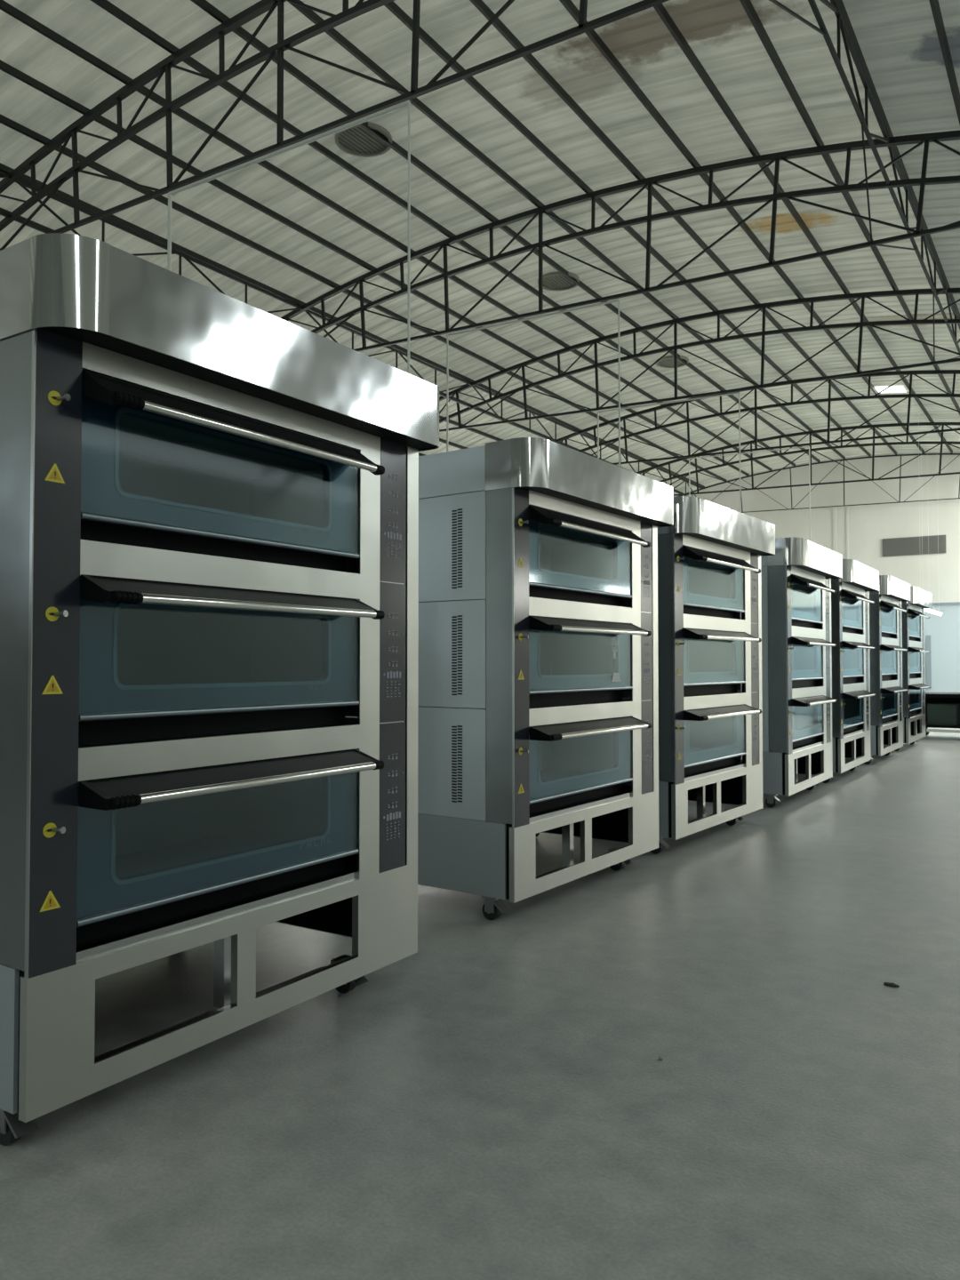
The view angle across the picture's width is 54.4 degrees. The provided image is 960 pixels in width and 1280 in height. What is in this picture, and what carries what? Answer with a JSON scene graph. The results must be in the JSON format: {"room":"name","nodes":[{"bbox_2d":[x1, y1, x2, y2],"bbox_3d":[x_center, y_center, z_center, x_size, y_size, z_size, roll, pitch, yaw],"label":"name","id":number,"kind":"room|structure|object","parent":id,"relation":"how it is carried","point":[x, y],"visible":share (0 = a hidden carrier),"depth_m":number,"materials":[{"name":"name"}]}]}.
{"room":"industrial bakery","nodes":[
{"label":"industrial bakery","id":0,"kind":"room"},
{"bbox_2d":[0,727,959,1279],"bbox_3d":[0.630,1.633,10.605,20.000,0.200,30.500,-1,-2,33],"label":"floor","id":1,"kind":"structure","parent":0,"point":[496,1100],"depth_m":2.78,"materials":[{"name":"concrete"}]},
{"bbox_2d":[0,232,439,1145],"bbox_3d":[-1.163,0.171,3.358,1.384,2.362,1.658,-1,-2,33],"label":"oven","id":2,"kind":"object","parent":1,"relation":"on","point":[209,497],"visible":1,"depth_m":2.84,"materials":[{"name":"silver metal"}]},
{"bbox_2d":[0,232,439,451],"bbox_3d":[-0.713,-0.897,3.095,0.303,0.239,1.659,-1,-2,33],"label":"hood","id":3,"kind":"object","parent":2,"relation":"attached to","point":[90,295],"depth_m":2.70,"materials":[{"name":"silver metal"}]},
{"bbox_2d":[300,837,331,849],"bbox_3d":[-0.570,0.707,3.249,0.001,0.022,0.154,-1,-2,33],"label":"print","id":4,"kind":"object","parent":2,"relation":"attached to","point":[328,837],"depth_m":3.24},
{"bbox_2d":[301,683,331,690],"bbox_3d":[-0.570,0.163,3.262,0.001,0.022,0.154,-1,-2,33],"label":"print","id":5,"kind":"object","parent":2,"relation":"attached to","point":[301,684],"depth_m":3.25},
{"bbox_2d":[302,526,332,537],"bbox_3d":[-0.570,-0.379,3.276,0.001,0.022,0.154,-1,-2,33],"label":"print","id":6,"kind":"object","parent":2,"relation":"attached to","point":[302,526],"depth_m":3.27},
{"bbox_2d":[383,613,400,697],"bbox_3d":[-0.339,0.058,3.611,0.001,0.326,0.109,-1,-2,33],"label":"print","id":7,"kind":"object","parent":2,"relation":"attached to","point":[391,621],"depth_m":3.61,"materials":[{"name":"grey"}]},
{"bbox_2d":[383,753,400,839],"bbox_3d":[-0.339,0.603,3.598,0.001,0.326,0.109,-1,-2,33],"label":"print","id":8,"kind":"object","parent":2,"relation":"attached to","point":[392,762],"depth_m":3.60,"materials":[{"name":"grey"}]},
{"bbox_2d":[384,473,401,559],"bbox_3d":[-0.339,-0.482,3.624,0.001,0.326,0.109,-1,-2,33],"label":"print","id":9,"kind":"object","parent":2,"relation":"attached to","point":[392,482],"depth_m":3.63,"materials":[{"name":"grey"}]},
{"bbox_2d":[344,437,673,919],"bbox_3d":[0.187,0.225,5.506,1.384,2.362,1.658,-1,-2,35],"label":"oven","id":10,"kind":"object","parent":1,"relation":"on","point":[538,557],"visible":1,"depth_m":4.79,"materials":[{"name":"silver metal"}]},
{"bbox_2d":[484,437,673,527],"bbox_3d":[0.623,-0.844,5.225,0.352,0.239,1.663,-1,-2,33],"label":"hood","id":11,"kind":"object","parent":10,"relation":"attached to","point":[541,468],"depth_m":4.82,"materials":[{"name":"silver metal"}]},
{"bbox_2d":[642,554,650,597],"bbox_3d":[1.021,-0.429,5.735,0.002,0.326,0.109,-1,-2,36],"label":"print","id":12,"kind":"object","parent":10,"relation":"attached to","point":[648,582],"depth_m":5.74},
{"bbox_2d":[642,642,650,684],"bbox_3d":[1.021,0.110,5.721,0.002,0.326,0.109,-1,-2,36],"label":"print","id":13,"kind":"object","parent":10,"relation":"attached to","point":[644,643],"depth_m":5.73},
{"bbox_2d":[642,720,650,774],"bbox_3d":[1.021,0.655,5.708,0.002,0.326,0.109,-1,-2,36],"label":"print","id":14,"kind":"object","parent":10,"relation":"attached to","point":[647,720],"depth_m":5.71},
{"bbox_2d":[536,496,775,854],"bbox_3d":[1.312,0.264,7.102,1.384,2.362,1.658,-1,-2,36],"label":"oven","id":15,"kind":"object","parent":1,"relation":"on","point":[709,575],"visible":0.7,"depth_m":6.69,"materials":[{"name":"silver metal"}]},
{"bbox_2d":[657,496,775,556],"bbox_3d":[1.744,-0.805,6.817,0.375,0.239,1.664,-1,-2,33],"label":"hood","id":16,"kind":"object","parent":15,"relation":"attached to","point":[698,520],"depth_m":6.50,"materials":[{"name":"silver metal"}]},
{"bbox_2d":[752,577,756,611],"bbox_3d":[2.149,-0.390,7.319,0.002,0.326,0.109,-1,-2,36],"label":"print","id":17,"kind":"object","parent":15,"relation":"attached to","point":[755,600],"depth_m":7.33},
{"bbox_2d":[752,647,757,679],"bbox_3d":[2.149,0.150,7.306,0.002,0.326,0.109,-1,-2,36],"label":"print","id":18,"kind":"object","parent":15,"relation":"attached to","point":[754,668],"depth_m":7.30},
{"bbox_2d":[753,707,757,750],"bbox_3d":[2.149,0.695,7.293,0.002,0.326,0.109,-1,-2,36],"label":"print","id":19,"kind":"object","parent":15,"relation":"attached to","point":[756,708],"depth_m":7.29},
{"bbox_2d":[736,537,842,807],"bbox_3d":[2.656,0.314,9.099,1.384,2.362,1.658,-1,-2,33],"label":"oven","id":20,"kind":"object","parent":1,"relation":"on","point":[796,644],"visible":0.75,"depth_m":8.33,"materials":[{"name":"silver metal"}]},
{"bbox_2d":[767,537,842,579],"bbox_3d":[3.103,-0.755,8.832,0.292,0.239,1.658,-1,-2,33],"label":"hood","id":21,"kind":"object","parent":20,"relation":"attached to","point":[803,556],"depth_m":8.31,"materials":[{"name":"silver metal"}]},
{"bbox_2d":[822,559,879,783],"bbox_3d":[3.746,0.355,10.769,1.384,2.362,1.658,-1,-2,33],"label":"oven","id":22,"kind":"object","parent":1,"relation":"on","point":[850,604],"visible":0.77,"depth_m":10.36,"materials":[{"name":"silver metal"}]},
{"bbox_2d":[831,559,879,591],"bbox_3d":[4.196,-0.714,10.507,0.306,0.239,1.659,-1,-2,33],"label":"hood","id":23,"kind":"object","parent":22,"relation":"attached to","point":[857,576],"depth_m":10.16,"materials":[{"name":"silver metal"}]},
{"bbox_2d":[864,575,910,764],"bbox_3d":[4.947,0.400,12.582,1.384,2.362,1.658,-1,-2,33],"label":"oven","id":24,"kind":"object","parent":1,"relation":"on","point":[885,633],"visible":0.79,"depth_m":12.05,"materials":[{"name":"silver metal"}]},
{"bbox_2d":[869,575,910,601],"bbox_3d":[5.395,-0.669,12.315,0.292,0.239,1.658,-1,-2,33],"label":"hood","id":25,"kind":"object","parent":24,"relation":"attached to","point":[892,588],"depth_m":11.86,"materials":[{"name":"silver metal"}]},
{"bbox_2d":[883,982,899,987],"bbox_3d":[1.621,1.356,3.676,0.060,0.011,0.037,-1,-2,33],"label":"scrap","id":26,"kind":"object","parent":1,"relation":"on","point":[884,983],"visible":1,"depth_m":3.67,"materials":[{"name":"grey"}]},
{"bbox_2d":[894,586,932,751],"bbox_3d":[6.090,0.443,14.319,1.384,2.362,1.658,-1,-2,33],"label":"oven","id":27,"kind":"object","parent":1,"relation":"on","point":[913,620],"visible":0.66,"depth_m":13.90,"materials":[{"name":"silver metal"}]},
{"bbox_2d":[901,586,932,608],"bbox_3d":[6.538,-0.626,14.052,0.292,0.239,1.658,-1,-2,33],"label":"hood","id":28,"kind":"object","parent":27,"relation":"attached to","point":[920,598],"depth_m":13.69,"materials":[{"name":"silver metal"}]},
{"bbox_2d":[924,601,959,692],"bbox_3d":[12.594,0.456,20.244,6.580,2.630,1.220,-1,-2,33],"label":"booth","id":29,"kind":"object","parent":1,"relation":"on","point":[941,633],"visible":0.25,"depth_m":20.98,"materials":[{"name":"grey"}]},
{"bbox_2d":[925,692,959,735],"bbox_3d":[8.476,1.272,15.436,2.270,0.760,1.040,-1,-2,33],"label":"trolley","id":30,"kind":"object","parent":1,"relation":"on","point":[930,697],"visible":0.27,"depth_m":15.53,"materials":[{"name":"black metal"}]},
{"bbox_2d":[925,721,959,728],"bbox_3d":[8.487,1.433,15.449,2.250,0.040,1.000,-1,-2,33],"label":"shelf","id":31,"kind":"object","parent":30,"relation":"attached to","point":[957,726],"depth_m":15.44,"materials":[{"name":"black metal"}]},
{"bbox_2d":[927,703,959,725],"bbox_3d":[7.880,1.251,15.851,0.440,0.340,0.600,-1,-2,33],"label":"crate","id":32,"kind":"object","parent":30,"relation":"on","point":[937,713],"visible":1,"depth_m":15.61,"materials":[{"name":"grey"}]},
{"bbox_2d":[0,0,959,494],"bbox_3d":[0.630,-3.540,10.733,20.000,2.767,30.500,-1,-2,33],"label":"ceiling","id":33,"kind":"structure","parent":0,"point":[898,40],"depth_m":9.74,"materials":[{"name":"grey metal"}]},
{"bbox_2d":[0,248,503,440],"bbox_3d":[-3.254,-4.180,13.291,0.045,0.070,30.460,-1,-2,33],"label":"purlin","id":34,"kind":"object","parent":33,"relation":"attached to","point":[451,421],"visible":0.02,"depth_m":18.14,"materials":[{"name":"black metal"}]},
{"bbox_2d":[0,0,669,250],"bbox_3d":[-1.697,-3.319,7.170,19.960,3.183,0.056,-1,-2,33],"label":"roof truss","id":35,"kind":"object","parent":33,"relation":"hanging from","point":[219,32],"visible":0.97,"depth_m":7.37,"materials":[{"name":"black metal"}]},
{"bbox_2d":[167,99,410,373],"bbox_3d":[-1.530,-1.838,7.024,2.580,3.803,0.060,-1,-2,33],"label":"conduit","id":36,"kind":"object","parent":35,"relation":"attached to","point":[406,103],"visible":0.56,"depth_m":6.75,"materials":[{"name":"grey metal"}]},
{"bbox_2d":[0,170,703,496],"bbox_3d":[-0.353,-4.132,15.456,0.030,0.409,23.300,-1,-2,33],"label":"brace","id":37,"kind":"object","parent":35,"relation":"attached to","point":[22,184],"visible":0.64,"depth_m":12.52,"materials":[{"name":"black metal"}]},
{"bbox_2d":[0,207,683,493],"bbox_3d":[-2.748,-4.334,12.964,0.044,0.070,30.460,-1,-2,33],"label":"purlin","id":38,"kind":"object","parent":33,"relation":"attached to","point":[1,209],"visible":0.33,"depth_m":17.11,"materials":[{"name":"black metal"}]},
{"bbox_2d":[0,162,704,487],"bbox_3d":[-2.241,-4.468,12.636,0.042,0.070,30.460,-1,-2,33],"label":"purlin","id":39,"kind":"object","parent":33,"relation":"attached to","point":[4,168],"visible":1,"depth_m":11.88,"materials":[{"name":"black metal"}]},
{"bbox_2d":[0,113,726,481],"bbox_3d":[-1.735,-4.584,12.307,0.040,0.069,30.460,-1,-2,33],"label":"purlin","id":40,"kind":"object","parent":33,"relation":"attached to","point":[4,120],"visible":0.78,"depth_m":11.13,"materials":[{"name":"black metal"}]},
{"bbox_2d":[335,121,391,157],"bbox_3d":[-1.142,-4.907,9.154,0.560,0.040,0.560,-1,-2,33],"label":"ventilator","id":41,"kind":"object","parent":33,"relation":"attached to","point":[356,140],"visible":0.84,"depth_m":9.18,"materials":[{"name":"grey metal"}]},
{"bbox_2d":[0,59,749,475],"bbox_3d":[-1.228,-4.679,11.978,0.038,0.068,30.460,-1,-2,33],"label":"purlin","id":42,"kind":"object","parent":33,"relation":"attached to","point":[4,67],"visible":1,"depth_m":10.41,"materials":[{"name":"black metal"}]},
{"bbox_2d":[0,0,772,471],"bbox_3d":[-0.722,-4.756,11.648,0.036,0.068,30.460,-1,-2,33],"label":"purlin","id":43,"kind":"object","parent":33,"relation":"attached to","point":[4,6],"visible":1,"depth_m":9.64,"materials":[{"name":"black metal"}]},
{"bbox_2d":[90,0,795,465],"bbox_3d":[-0.215,-4.813,11.318,0.034,0.067,30.460,-1,-2,33],"label":"purlin","id":44,"kind":"object","parent":33,"relation":"attached to","point":[105,4],"visible":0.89,"depth_m":9.70,"materials":[{"name":"black metal"}]},
{"bbox_2d":[439,438,467,448],"bbox_3d":[-3.760,-4.008,13.619,0.047,0.071,30.460,-1,-2,33],"label":"purlin","id":45,"kind":"object","parent":33,"relation":"attached to","point":[441,440],"visible":0.02,"depth_m":18.53,"materials":[{"name":"black metal"}]},
{"bbox_2d":[190,0,820,462],"bbox_3d":[0.291,-4.851,10.988,0.032,0.066,30.460,-1,-2,33],"label":"purlin","id":46,"kind":"object","parent":33,"relation":"attached to","point":[204,4],"visible":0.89,"depth_m":9.81,"materials":[{"name":"black metal"}]},
{"bbox_2d":[537,271,579,291],"bbox_3d":[1.059,-4.822,12.552,0.560,0.040,0.560,-1,-2,33],"label":"ventilator","id":47,"kind":"object","parent":33,"relation":"attached to","point":[556,281],"visible":0.87,"depth_m":12.57,"materials":[{"name":"grey metal"}]},
{"bbox_2d":[288,0,845,458],"bbox_3d":[0.797,-4.870,10.656,0.030,0.065,30.460,-1,-2,33],"label":"purlin","id":48,"kind":"object","parent":33,"relation":"attached to","point":[310,14],"visible":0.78,"depth_m":9.64,"materials":[{"name":"black metal"}]},
{"bbox_2d":[280,130,959,351],"bbox_3d":[0.493,-3.236,10.516,19.960,3.183,0.056,-1,-2,33],"label":"roof truss","id":49,"kind":"object","parent":33,"relation":"hanging from","point":[952,135],"visible":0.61,"depth_m":9.70,"materials":[{"name":"black metal"}]},
{"bbox_2d":[446,299,620,466],"bbox_3d":[0.543,-1.751,10.447,2.300,3.799,0.060,-1,-2,33],"label":"conduit","id":50,"kind":"object","parent":49,"relation":"attached to","point":[614,300],"visible":0.45,"depth_m":10.48,"materials":[{"name":"grey metal"}]},
{"bbox_2d":[384,0,871,456],"bbox_3d":[1.304,-4.870,10.325,0.030,0.065,30.460,1,-1,33],"label":"purlin","id":51,"kind":"object","parent":33,"relation":"attached to","point":[393,7],"visible":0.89,"depth_m":9.55,"materials":[{"name":"black metal"}]},
{"bbox_2d":[656,355,688,367],"bbox_3d":[3.276,-4.740,15.904,0.560,0.040,0.560,-1,-2,33],"label":"ventilator","id":52,"kind":"object","parent":33,"relation":"attached to","point":[667,362],"visible":0.85,"depth_m":15.94,"materials":[{"name":"grey metal"}]},
{"bbox_2d":[469,0,897,454],"bbox_3d":[1.810,-4.850,9.993,0.034,0.067,30.460,-1,-2,33],"label":"purlin","id":53,"kind":"object","parent":33,"relation":"attached to","point":[484,9],"visible":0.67,"depth_m":9.37,"materials":[{"name":"black metal"}]},
{"bbox_2d":[439,288,959,431],"bbox_3d":[2.711,-3.152,13.904,19.960,3.183,0.056,-1,-2,33],"label":"roof truss","id":54,"kind":"object","parent":33,"relation":"attached to","point":[950,291],"visible":0.66,"depth_m":13.48,"materials":[{"name":"black metal"}]},
{"bbox_2d":[597,392,741,512],"bbox_3d":[2.761,-1.667,13.835,2.300,3.799,0.060,-1,-2,33],"label":"conduit","id":55,"kind":"object","parent":54,"relation":"attached to","point":[739,393],"visible":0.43,"depth_m":13.65,"materials":[{"name":"grey metal"}]},
{"bbox_2d":[559,0,924,452],"bbox_3d":[2.317,-4.811,9.661,0.036,0.068,30.460,-1,-2,33],"label":"purlin","id":56,"kind":"object","parent":33,"relation":"attached to","point":[569,5],"visible":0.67,"depth_m":9.23,"materials":[{"name":"black metal"}]},
{"bbox_2d":[556,369,959,464],"bbox_3d":[4.874,-3.070,17.208,19.960,3.183,0.056,-1,-2,33],"label":"roof truss","id":57,"kind":"object","parent":33,"relation":"attached to","point":[909,395],"visible":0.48,"depth_m":16.82,"materials":[{"name":"black metal"}]},
{"bbox_2d":[688,446,810,540],"bbox_3d":[4.924,-1.584,17.139,2.300,3.796,0.060,-1,-2,33],"label":"conduit","id":58,"kind":"object","parent":57,"relation":"attached to","point":[805,446],"visible":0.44,"depth_m":16.84,"materials":[{"name":"grey metal"}]},
{"bbox_2d":[636,422,959,495],"bbox_3d":[7.064,-2.987,20.554,19.960,3.183,0.056,-1,-2,33],"label":"roof truss","id":59,"kind":"object","parent":33,"relation":"attached to","point":[942,424],"visible":0.57,"depth_m":20.42,"materials":[{"name":"black metal"}]},
{"bbox_2d":[653,3,952,453],"bbox_3d":[2.823,-4.753,9.328,0.038,0.068,30.460,-1,-2,33],"label":"purlin","id":60,"kind":"object","parent":33,"relation":"attached to","point":[660,10],"visible":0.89,"depth_m":9.04,"materials":[{"name":"black metal"}]},
{"bbox_2d":[676,453,959,512],"bbox_3d":[8.871,-3.101,23.319,19.960,2.795,0.034,-1,-2,33],"label":"roof truss","id":61,"kind":"object","parent":33,"relation":"attached to","point":[958,454],"visible":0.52,"depth_m":23.21,"materials":[{"name":"black metal"}]},
{"bbox_2d":[739,0,959,415],"bbox_3d":[3.330,-4.675,8.994,0.040,0.069,30.460,-1,-2,33],"label":"purlin","id":62,"kind":"object","parent":33,"relation":"attached to","point":[747,4],"visible":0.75,"depth_m":8.75,"materials":[{"name":"black metal"}]},
{"bbox_2d":[768,0,959,362],"bbox_3d":[5.637,-3.984,11.531,0.172,0.911,23.300,-1,-2,33],"label":"roof truss","id":63,"kind":"object","parent":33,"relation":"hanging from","point":[833,4],"visible":0.94,"depth_m":7.86,"materials":[{"name":"black metal"}]},
{"bbox_2d":[874,386,905,392],"bbox_3d":[7.557,-4.632,17.284,0.550,0.058,0.500,-1,-2,33],"label":"ceiling light","id":64,"kind":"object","parent":33,"relation":"attached to","point":[892,389],"depth_m":17.26,"materials":[{"name":"white plastic"}]},
{"bbox_2d":[836,0,959,319],"bbox_3d":[3.836,-4.578,8.660,0.042,0.069,30.460,-1,-2,33],"label":"purlin","id":65,"kind":"object","parent":33,"relation":"attached to","point":[840,3],"visible":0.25,"depth_m":8.17,"materials":[{"name":"black metal"}]},
{"bbox_2d":[920,451,933,597],"bbox_3d":[9.540,-2.670,20.002,0.100,3.551,1.360,-1,-2,33],"label":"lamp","id":66,"kind":"object","parent":33,"relation":"hanging from","point":[921,452],"visible":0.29,"depth_m":20.37,"materials":[{"name":"white"}]},
{"bbox_2d":[918,430,943,615],"bbox_3d":[9.168,-2.501,19.046,0.100,3.886,3.060,-1,-2,33],"label":"lamp","id":67,"kind":"object","parent":33,"relation":"hanging from","point":[932,611],"visible":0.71,"depth_m":19.26,"materials":[{"name":"white"}]},
{"bbox_2d":[928,0,959,125],"bbox_3d":[4.343,-4.462,8.326,0.043,0.070,30.460,-1,-2,33],"label":"purlin","id":68,"kind":"object","parent":33,"relation":"attached to","point":[935,8],"visible":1,"depth_m":7.12,"materials":[{"name":"black metal"}]},
{"bbox_2d":[673,450,959,602],"bbox_3d":[9.035,-1.367,23.527,20.000,6.439,0.200,-1,-2,33],"label":"wall","id":69,"kind":"structure","parent":0,"point":[939,574],"depth_m":23.00,"materials":[{"name":"white paint"}]},
{"bbox_2d":[832,506,836,551],"bbox_3d":[8.933,-0.764,23.448,0.080,5.228,0.020,-1,-2,33],"label":"trim","id":70,"kind":"structure","parent":69,"relation":"attached to","point":[834,508],"depth_m":23.49,"materials":[{"name":"white paint"}]},
{"bbox_2d":[846,505,848,559],"bbox_3d":[9.184,-0.769,23.284,0.050,5.230,0.020,-1,-2,33],"label":"trim","id":71,"kind":"structure","parent":69,"relation":"attached to","point":[847,523],"depth_m":23.32,"materials":[{"name":"white paint"}]},
{"bbox_2d":[882,535,946,556],"bbox_3d":[10.448,-2.269,22.476,1.400,0.430,0.050,-1,-2,33],"label":"louvres","id":72,"kind":"object","parent":69,"relation":"attached to","point":[907,546],"visible":1,"depth_m":22.45,"materials":[{"name":"grey metal"}]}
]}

